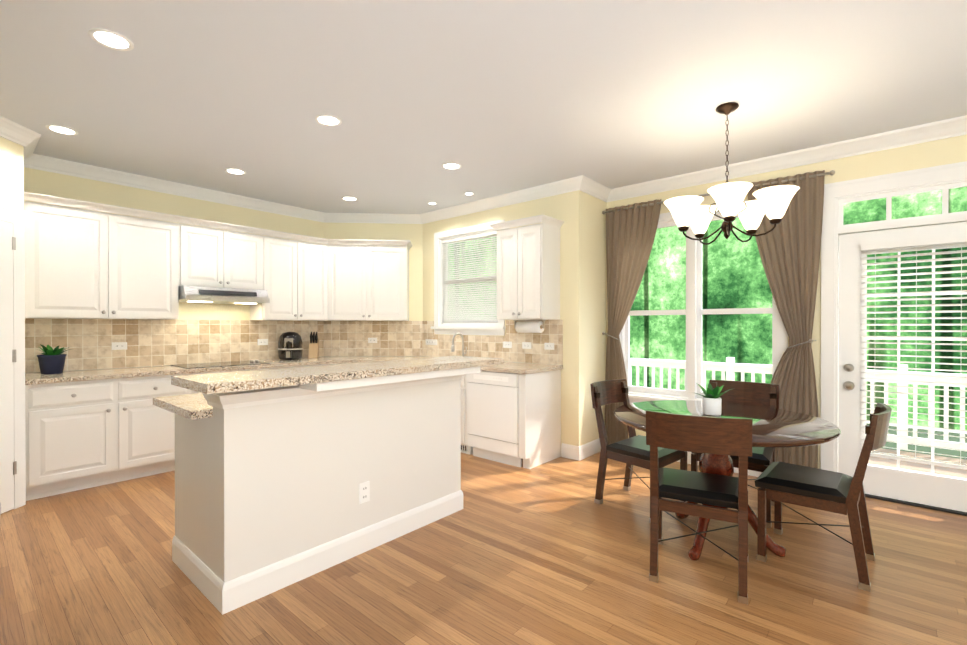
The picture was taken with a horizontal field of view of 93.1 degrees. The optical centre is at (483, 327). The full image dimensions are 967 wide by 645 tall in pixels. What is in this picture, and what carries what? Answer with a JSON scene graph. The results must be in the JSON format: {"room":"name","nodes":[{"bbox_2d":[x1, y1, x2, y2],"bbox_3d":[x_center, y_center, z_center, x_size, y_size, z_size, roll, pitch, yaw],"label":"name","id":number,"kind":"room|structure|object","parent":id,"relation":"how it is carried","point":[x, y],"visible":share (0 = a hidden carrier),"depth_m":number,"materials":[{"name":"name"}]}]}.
{"room":"dining room and kitchen","nodes":[
{"label":"dining room and kitchen","id":0,"kind":"room"},
{"bbox_2d":[0,137,23,210],"bbox_3d":[-3.373,-0.063,2.507,0.120,2.730,1.713,0,0,-4],"label":"wall","id":1,"kind":"structure","parent":0,"point":[11,174],"depth_m":3.27,"materials":[{"name":"beige paint"}]},
{"bbox_2d":[0,221,16,513],"bbox_3d":[-3.317,0.277,2.885,0.562,2.029,0.561,0,0,41],"label":"pantry door","id":2,"kind":"structure","parent":1,"relation":"in","point":[8,468],"depth_m":3.21,"materials":[{"name":"white wood"}]},
{"bbox_2d":[0,205,25,508],"bbox_3d":[-3.304,0.229,2.607,0.028,2.145,1.499,0,0,-4],"label":"door frame","id":3,"kind":"structure","parent":1,"relation":"attached to","point":[14,216],"depth_m":3.31,"materials":[{"name":"white wood"}]},
{"bbox_2d":[24,167,322,370],"bbox_3d":[-2.972,-0.074,4.869,0.120,2.730,2.800,0,0,41],"label":"wall","id":4,"kind":"structure","parent":0,"point":[56,184],"depth_m":4.67,"materials":[{"name":"beige paint"}]},
{"bbox_2d":[24,199,119,318],"bbox_3d":[-3.520,-0.532,3.882,0.337,0.914,0.586,0,0,41],"label":"upper cabinet","id":5,"kind":"object","parent":4,"relation":"attached to","point":[101,286],"depth_m":3.77,"materials":[{"name":"white wood"}]},
{"bbox_2d":[120,211,187,322],"bbox_3d":[-3.188,-0.533,4.265,0.337,0.914,0.652,0,0,41],"label":"upper cabinet","id":6,"kind":"object","parent":4,"relation":"attached to","point":[153,253],"depth_m":4.19,"materials":[{"name":"white wood"}]},
{"bbox_2d":[25,319,323,372],"bbox_3d":[-2.938,0.150,4.806,0.009,0.454,2.741,0,0,41],"label":"backsplash","id":7,"kind":"structure","parent":4,"relation":"attached to","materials":[{"name":"tile"}]},
{"bbox_2d":[112,342,126,349],"bbox_3d":[-3.392,0.174,4.269,0.008,0.070,0.115,0,0,41],"label":"outlet","id":8,"kind":"object","parent":7,"relation":"attached to","point":[115,345],"depth_m":4.27,"materials":[{"name":"white plastic"}]},
{"bbox_2d":[257,339,267,344],"bbox_3d":[-2.534,0.170,5.259,0.008,0.070,0.115,0,0,41],"label":"outlet","id":9,"kind":"object","parent":7,"relation":"attached to","point":[259,341],"depth_m":5.25,"materials":[{"name":"white plastic"}]},
{"bbox_2d":[188,223,231,290],"bbox_3d":[-2.872,-0.694,4.629,0.337,0.595,0.446,0,0,41],"label":"upper cabinet","id":10,"kind":"object","parent":4,"relation":"attached to","point":[209,249],"depth_m":4.54,"materials":[{"name":"white wood"}]},
{"bbox_2d":[179,285,269,304],"bbox_3d":[-2.697,-0.322,4.700,0.509,0.146,0.772,0,0,41],"label":"range hood","id":11,"kind":"object","parent":4,"relation":"attached to","point":[214,294],"depth_m":4.55,"materials":[{"name":"silver metal"}]},
{"bbox_2d":[232,231,263,290],"bbox_3d":[-2.653,-0.696,4.882,0.337,0.595,0.446,0,0,41],"label":"upper cabinet","id":12,"kind":"object","parent":4,"relation":"attached to","point":[247,249],"depth_m":4.82,"materials":[{"name":"white wood"}]},
{"bbox_2d":[240,235,291,322],"bbox_3d":[-2.384,-0.537,5.193,0.337,0.914,0.509,0,0,41],"label":"upper cabinet","id":13,"kind":"object","parent":4,"relation":"attached to","point":[275,302],"depth_m":5.05,"materials":[{"name":"white wood"}]},
{"bbox_2d":[292,239,323,322],"bbox_3d":[-2.116,-0.539,5.471,0.378,0.914,0.484,0,0,41],"label":"upper cabinet","id":14,"kind":"object","parent":4,"relation":"attached to","point":[307,257],"depth_m":5.34,"materials":[{"name":"white wood"}]},
{"bbox_2d":[320,323,423,358],"bbox_3d":[-1.414,0.146,5.889,0.891,0.454,0.891,0,0,41],"label":"backsplash","id":15,"kind":"structure","parent":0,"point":[342,340],"depth_m":5.88,"materials":[{"name":"beige tile"}]},
{"bbox_2d":[368,338,376,342],"bbox_3d":[-1.423,0.167,5.880,0.086,0.070,0.086,0,0,41],"label":"outlet","id":16,"kind":"object","parent":15,"relation":"attached to","point":[370,340],"depth_m":5.88,"materials":[{"name":"white plastic"}]},
{"bbox_2d":[426,339,436,344],"bbox_3d":[-0.661,0.187,5.811,0.215,0.070,0.008,0,0,41],"label":"outlet","id":17,"kind":"object","parent":15,"relation":"attached to","point":[428,341],"depth_m":5.81,"materials":[{"name":"white plastic"}]},
{"bbox_2d":[323,222,422,356],"bbox_3d":[-1.419,-0.078,5.955,1.259,2.730,0.120,0,0,-4],"label":"wall","id":18,"kind":"structure","parent":0,"point":[413,233],"depth_m":5.92,"materials":[{"name":"beige paint"}]},
{"bbox_2d":[316,238,423,322],"bbox_3d":[-1.446,-0.570,5.704,0.899,0.974,0.960,0,0,41],"label":"upper cabinet","id":19,"kind":"object","parent":18,"relation":"attached to","point":[365,281],"depth_m":5.55,"materials":[{"name":"white wood"}]},
{"bbox_2d":[0,452,966,644],"bbox_3d":[0.128,1.342,2.428,8.010,0.080,5.540,0,0,41],"label":"floor","id":20,"kind":"structure","parent":0,"point":[551,552],"depth_m":2.37,"materials":[{"name":"brown wood"}]},
{"bbox_2d":[25,387,127,500],"bbox_3d":[-3.406,0.860,3.798,0.627,0.872,0.600,0,0,41],"label":"base cabinet","id":21,"kind":"object","parent":20,"relation":"on","point":[75,440],"depth_m":3.58,"materials":[{"name":"white wood"}]},
{"bbox_2d":[25,355,439,394],"bbox_3d":[-2.148,0.398,4.713,1.327,0.039,3.634,0,0,41],"label":"countertop","id":22,"kind":"structure","parent":21,"relation":"on","point":[103,378],"depth_m":3.91,"materials":[{"name":"beige stone"}]},
{"bbox_2d":[37,344,70,373],"bbox_3d":[-3.550,0.257,3.789,0.265,0.249,0.239,0,0,41],"label":"potted plant","id":23,"kind":"object","parent":22,"relation":"on","point":[51,360],"visible":1,"depth_m":3.73,"materials":[{"name":"blue"}]},
{"bbox_2d":[168,359,271,366],"bbox_3d":[-2.665,0.363,4.676,0.521,0.029,0.772,0,0,41],"label":"cooktop","id":24,"kind":"object","parent":22,"relation":"in","point":[191,362],"depth_m":4.73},
{"bbox_2d":[277,331,302,359],"bbox_3d":[-2.224,0.211,5.295,0.310,0.327,0.276,0,0,41],"label":"air fryer","id":25,"kind":"object","parent":22,"relation":"on","point":[290,345],"visible":1,"depth_m":5.20,"materials":[{"name":"black plastic"}]},
{"bbox_2d":[308,332,318,358],"bbox_3d":[-2.067,0.215,5.581,0.100,0.317,0.170,0,0,-12],"label":"knife block","id":26,"kind":"object","parent":22,"relation":"on","point":[314,347],"visible":1,"depth_m":5.54,"materials":[{"name":"brown wood"}]},
{"bbox_2d":[128,383,199,479],"bbox_3d":[-3.082,0.858,4.172,0.627,0.872,0.670,0,0,41],"label":"base cabinet","id":27,"kind":"object","parent":20,"relation":"on","point":[151,428],"depth_m":3.95,"materials":[{"name":"white wood"}]},
{"bbox_2d":[172,384,462,614],"bbox_3d":[-0.962,0.863,2.934,0.789,0.874,1.588,0,0,41],"label":"kitchen island","id":28,"kind":"object","parent":20,"relation":"on","point":[285,477],"depth_m":2.43,"materials":[{"name":"white paint"}]},
{"bbox_2d":[153,372,456,419],"bbox_3d":[-1.019,0.405,2.981,0.629,0.039,1.740,0,0,41],"label":"island countertop","id":29,"kind":"structure","parent":28,"relation":"on","point":[195,406],"depth_m":2.33,"materials":[{"name":"beige stone"}]},
{"bbox_2d":[464,371,560,468],"bbox_3d":[0.294,0.858,4.587,0.730,0.868,0.629,0,0,41],"label":"base cabinet","id":30,"kind":"object","parent":20,"relation":"on","point":[509,419],"depth_m":4.34,"materials":[{"name":"white wood"}]},
{"bbox_2d":[481,363,562,374],"bbox_3d":[-0.041,0.397,4.867,1.656,0.039,0.643,0,0,41],"label":"countertop","id":31,"kind":"structure","parent":30,"relation":"on","point":[508,368],"depth_m":4.35,"materials":[{"name":"beige stone"}]},
{"bbox_2d":[452,332,467,355],"bbox_3d":[-0.276,0.217,5.277,0.098,0.316,0.217,0,0,41],"label":"faucet","id":32,"kind":"object","parent":31,"relation":"on","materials":[{"name":"silver metal"}]},
{"bbox_2d":[590,379,686,522],"bbox_3d":[1.128,0.859,3.380,0.492,0.878,0.571,0,0,-43],"label":"dining chair","id":33,"kind":"object","parent":20,"relation":"on","point":[632,450],"visible":0.83,"depth_m":3.35,"materials":[{"name":"brown wood"}]},
{"bbox_2d":[646,410,752,604],"bbox_3d":[1.144,0.863,2.441,0.492,0.878,0.571,0,0,27],"label":"dining chair","id":34,"kind":"object","parent":20,"relation":"on","point":[712,435],"visible":1,"depth_m":2.28,"materials":[{"name":"brown wood"}]},
{"bbox_2d":[614,400,840,560],"bbox_3d":[1.417,0.919,2.791,1.200,0.758,1.200,0,0,41],"label":"dining table","id":35,"kind":"object","parent":20,"relation":"on","point":[773,427],"visible":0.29,"depth_m":2.67,"materials":[{"name":"brown wood"}]},
{"bbox_2d":[695,383,731,415],"bbox_3d":[1.416,0.440,2.843,0.246,0.196,0.236,0,0,41],"label":"potted plant","id":36,"kind":"object","parent":35,"relation":"on","point":[711,402],"visible":1,"depth_m":2.80,"materials":[{"name":"white"}]},
{"bbox_2d":[691,380,779,527],"bbox_3d":[1.841,0.859,3.329,0.492,0.878,0.571,0,0,39],"label":"dining chair","id":37,"kind":"object","parent":20,"relation":"on","point":[761,459],"visible":0.44,"depth_m":3.39,"materials":[{"name":"brown wood"}]},
{"bbox_2d":[755,403,891,591],"bbox_3d":[1.896,0.862,2.558,0.571,0.878,0.492,0,0,43],"label":"dining chair","id":38,"kind":"object","parent":20,"relation":"on","point":[779,483],"visible":1,"depth_m":2.46,"materials":[{"name":"brown wood"}]},
{"bbox_2d":[0,0,966,213],"bbox_3d":[0.128,-1.478,2.416,8.010,0.100,5.540,0,0,41],"label":"ceiling","id":39,"kind":"structure","parent":0,"point":[492,98],"depth_m":2.72,"materials":[{"name":"white paint"}]},
{"bbox_2d":[45,125,77,135],"bbox_3d":[-3.053,-1.428,3.320,0.177,0.006,0.177,0,0,41],"label":"recessed light","id":40,"kind":"object","parent":39,"relation":"in","point":[59,129],"visible":0.98,"depth_m":3.32,"materials":[{"name":"white"}]},
{"bbox_2d":[88,28,133,50],"bbox_3d":[-1.844,-1.423,2.272,0.177,0.006,0.177,0,0,41],"label":"recessed light","id":41,"kind":"object","parent":39,"relation":"in","point":[111,39],"visible":1,"depth_m":2.27,"materials":[{"name":"white"}]},
{"bbox_2d":[224,168,245,174],"bbox_3d":[-2.280,-1.431,4.211,0.177,0.006,0.177,0,0,41],"label":"recessed light","id":42,"kind":"object","parent":39,"relation":"in","point":[235,171],"visible":1,"depth_m":4.21,"materials":[{"name":"white"}]},
{"bbox_2d":[315,114,341,125],"bbox_3d":[-1.071,-1.427,3.163,0.177,0.006,0.177,0,0,41],"label":"recessed light","id":43,"kind":"object","parent":39,"relation":"in","point":[326,120],"visible":1,"depth_m":3.16,"materials":[{"name":"white"}]},
{"bbox_2d":[342,196,357,200],"bbox_3d":[-1.494,-1.435,5.118,0.177,0.006,0.177,0,0,41],"label":"recessed light","id":44,"kind":"object","parent":39,"relation":"in","point":[347,198],"visible":1,"depth_m":5.11,"materials":[{"name":"white"}]},
{"bbox_2d":[442,162,460,169],"bbox_3d":[-0.285,-1.431,4.070,0.177,0.006,0.177,0,0,41],"label":"recessed light","id":45,"kind":"object","parent":39,"relation":"in","point":[451,166],"visible":1,"depth_m":4.07,"materials":[{"name":"white"}]},
{"bbox_2d":[664,102,799,244],"bbox_3d":[1.596,-0.998,2.955,0.734,0.862,0.757,0,0,41],"label":"chandelier","id":46,"kind":"object","parent":39,"relation":"hanging from","point":[772,203],"visible":0.98,"depth_m":2.92,"materials":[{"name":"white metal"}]},
{"bbox_2d":[423,190,584,445],"bbox_3d":[0.091,-0.075,5.258,2.320,2.730,0.120,0,0,41],"label":"wall","id":47,"kind":"structure","parent":0,"point":[568,208],"depth_m":4.54,"materials":[{"name":"beige paint"}]},
{"bbox_2d":[431,220,505,335],"bbox_3d":[-0.166,-0.548,5.440,1.160,1.275,0.180,0,0,41],"label":"window","id":48,"kind":"structure","parent":47,"relation":"in","point":[438,327],"depth_m":5.61,"materials":[{"name":"white wood"}]},
{"bbox_2d":[441,231,497,324],"bbox_3d":[-0.166,-0.561,5.441,0.920,1.056,0.038,0,0,41],"label":"blinds","id":49,"kind":"object","parent":48,"relation":"attached to","point":[457,311],"visible":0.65,"depth_m":5.43,"materials":[{"name":"white plastic"}]},
{"bbox_2d":[0,115,966,223],"bbox_3d":[0.128,-1.376,2.416,7.770,0.105,5.300,0,0,41],"label":"crown molding","id":50,"kind":"structure","parent":47,"relation":"attached to","point":[27,139],"depth_m":4.28,"materials":[{"name":"white wood"}]},
{"bbox_2d":[492,220,511,322],"bbox_3d":[0.361,-0.565,4.716,0.337,0.974,0.337,0,0,41],"label":"upper cabinet","id":51,"kind":"object","parent":47,"relation":"attached to","point":[504,230],"depth_m":4.63,"materials":[{"name":"white wood"}]},
{"bbox_2d":[503,341,511,347],"bbox_3d":[0.261,0.191,5.012,0.115,0.070,0.008,0,0,41],"label":"outlet","id":52,"kind":"object","parent":47,"relation":"attached to","point":[506,344],"depth_m":5.01,"materials":[{"name":"white plastic"}]},
{"bbox_2d":[522,342,530,348],"bbox_3d":[0.457,0.192,4.842,0.115,0.070,0.008,0,0,41],"label":"outlet","id":53,"kind":"object","parent":47,"relation":"attached to","point":[525,345],"depth_m":4.84,"materials":[{"name":"white plastic"}]},
{"bbox_2d":[512,215,563,322],"bbox_3d":[0.530,-0.565,4.570,0.336,0.974,0.337,0,0,41],"label":"upper cabinet","id":54,"kind":"object","parent":47,"relation":"attached to","point":[535,247],"depth_m":4.45,"materials":[{"name":"white wood"}]},
{"bbox_2d":[544,343,553,349],"bbox_3d":[0.668,0.192,4.658,0.115,0.070,0.008,0,0,41],"label":"outlet","id":55,"kind":"object","parent":47,"relation":"attached to","point":[547,346],"depth_m":4.66,"materials":[{"name":"white plastic"}]},
{"bbox_2d":[585,193,606,443],"bbox_3d":[1.116,-0.073,4.761,0.120,2.730,0.470,0,0,41],"label":"wall","id":56,"kind":"structure","parent":0,"point":[595,288],"depth_m":4.69,"materials":[{"name":"beige paint"}]},
{"bbox_2d":[577,438,600,460],"bbox_3d":[1.116,1.225,4.664,0.014,0.135,0.584,0,0,41],"label":"baseboard","id":57,"kind":"structure","parent":56,"relation":"attached to","point":[581,452],"depth_m":4.58,"materials":[{"name":"white"}]},
{"bbox_2d":[606,135,966,468],"bbox_3d":[3.051,-0.068,3.474,4.730,2.730,0.120,0,0,41],"label":"wall","id":58,"kind":"structure","parent":0,"point":[951,150],"depth_m":3.60,"materials":[{"name":"beige paint"}]},
{"bbox_2d":[619,200,787,402],"bbox_3d":[1.992,-0.161,4.359,1.570,1.910,0.170,0,0,41],"label":"window","id":59,"kind":"structure","parent":58,"relation":"in","point":[694,312],"depth_m":4.34,"materials":[{"name":"white wood"}]},
{"bbox_2d":[602,170,834,468],"bbox_3d":[1.992,0.012,4.203,1.957,2.505,0.163,0,0,41],"label":"curtains","id":60,"kind":"object","parent":58,"relation":"attached to","point":[789,247],"visible":0.77,"depth_m":3.78,"materials":[{"name":"brown fabric"}]},
{"bbox_2d":[676,451,762,476],"bbox_3d":[2.010,1.226,4.294,1.850,0.135,0.014,0,0,41],"label":"baseboard","id":61,"kind":"structure","parent":58,"relation":"attached to","point":[736,470],"depth_m":4.07,"materials":[{"name":"white"}]},
{"bbox_2d":[821,161,966,515],"bbox_3d":[3.172,0.080,3.363,1.130,2.435,0.170,0,0,41],"label":"door frame","id":62,"kind":"structure","parent":58,"relation":"attached to","point":[943,178],"depth_m":3.59,"materials":[{"name":"white wood"}]},
{"bbox_2d":[838,222,966,511],"bbox_3d":[3.146,0.275,3.333,0.892,2.014,0.107,0,0,41],"label":"patio door","id":63,"kind":"structure","parent":58,"relation":"in","point":[935,490],"depth_m":3.52,"materials":[{"name":"white wood"}]},
{"bbox_2d":[861,234,966,469],"bbox_3d":[3.128,0.168,3.313,0.622,1.610,0.045,0,0,41],"label":"door blind","id":64,"kind":"object","parent":63,"relation":"attached to","point":[902,244],"visible":0.98,"depth_m":3.31,"materials":[{"name":"white plastic"}]},
{"label":"outside","id":65,"kind":"structure","parent":0,"visible":0},
{"bbox_2d":[866,423,966,459],"bbox_3d":[14.800,2.715,16.792,60.000,0.050,35.220,0,0,41],"label":"ground","id":66,"kind":"structure","parent":65,"point":[923,449],"depth_m":10.53,"materials":[{"name":"green plant"}]},
{"bbox_2d":[868,448,966,478],"bbox_3d":[3.054,1.430,5.141,10.500,0.040,2.374,0,0,41],"label":"deck","id":67,"kind":"object","parent":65,"point":[926,468],"depth_m":4.75,"materials":[{"name":"brown wood"}]},
{"bbox_2d":[630,357,966,449],"bbox_3d":[3.889,0.916,6.140,10.550,0.980,0.100,0,0,41],"label":"railing","id":68,"kind":"object","parent":67,"relation":"on","point":[730,367],"visible":0.17,"depth_m":5.27,"materials":[{"name":"white wood"}]},
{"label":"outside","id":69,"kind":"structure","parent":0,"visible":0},
{"bbox_2d":[450,187,966,430],"bbox_3d":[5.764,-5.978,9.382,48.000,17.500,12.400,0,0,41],"label":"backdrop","id":70,"kind":"structure","parent":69,"point":[733,274],"depth_m":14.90,"materials":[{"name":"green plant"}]}
]}

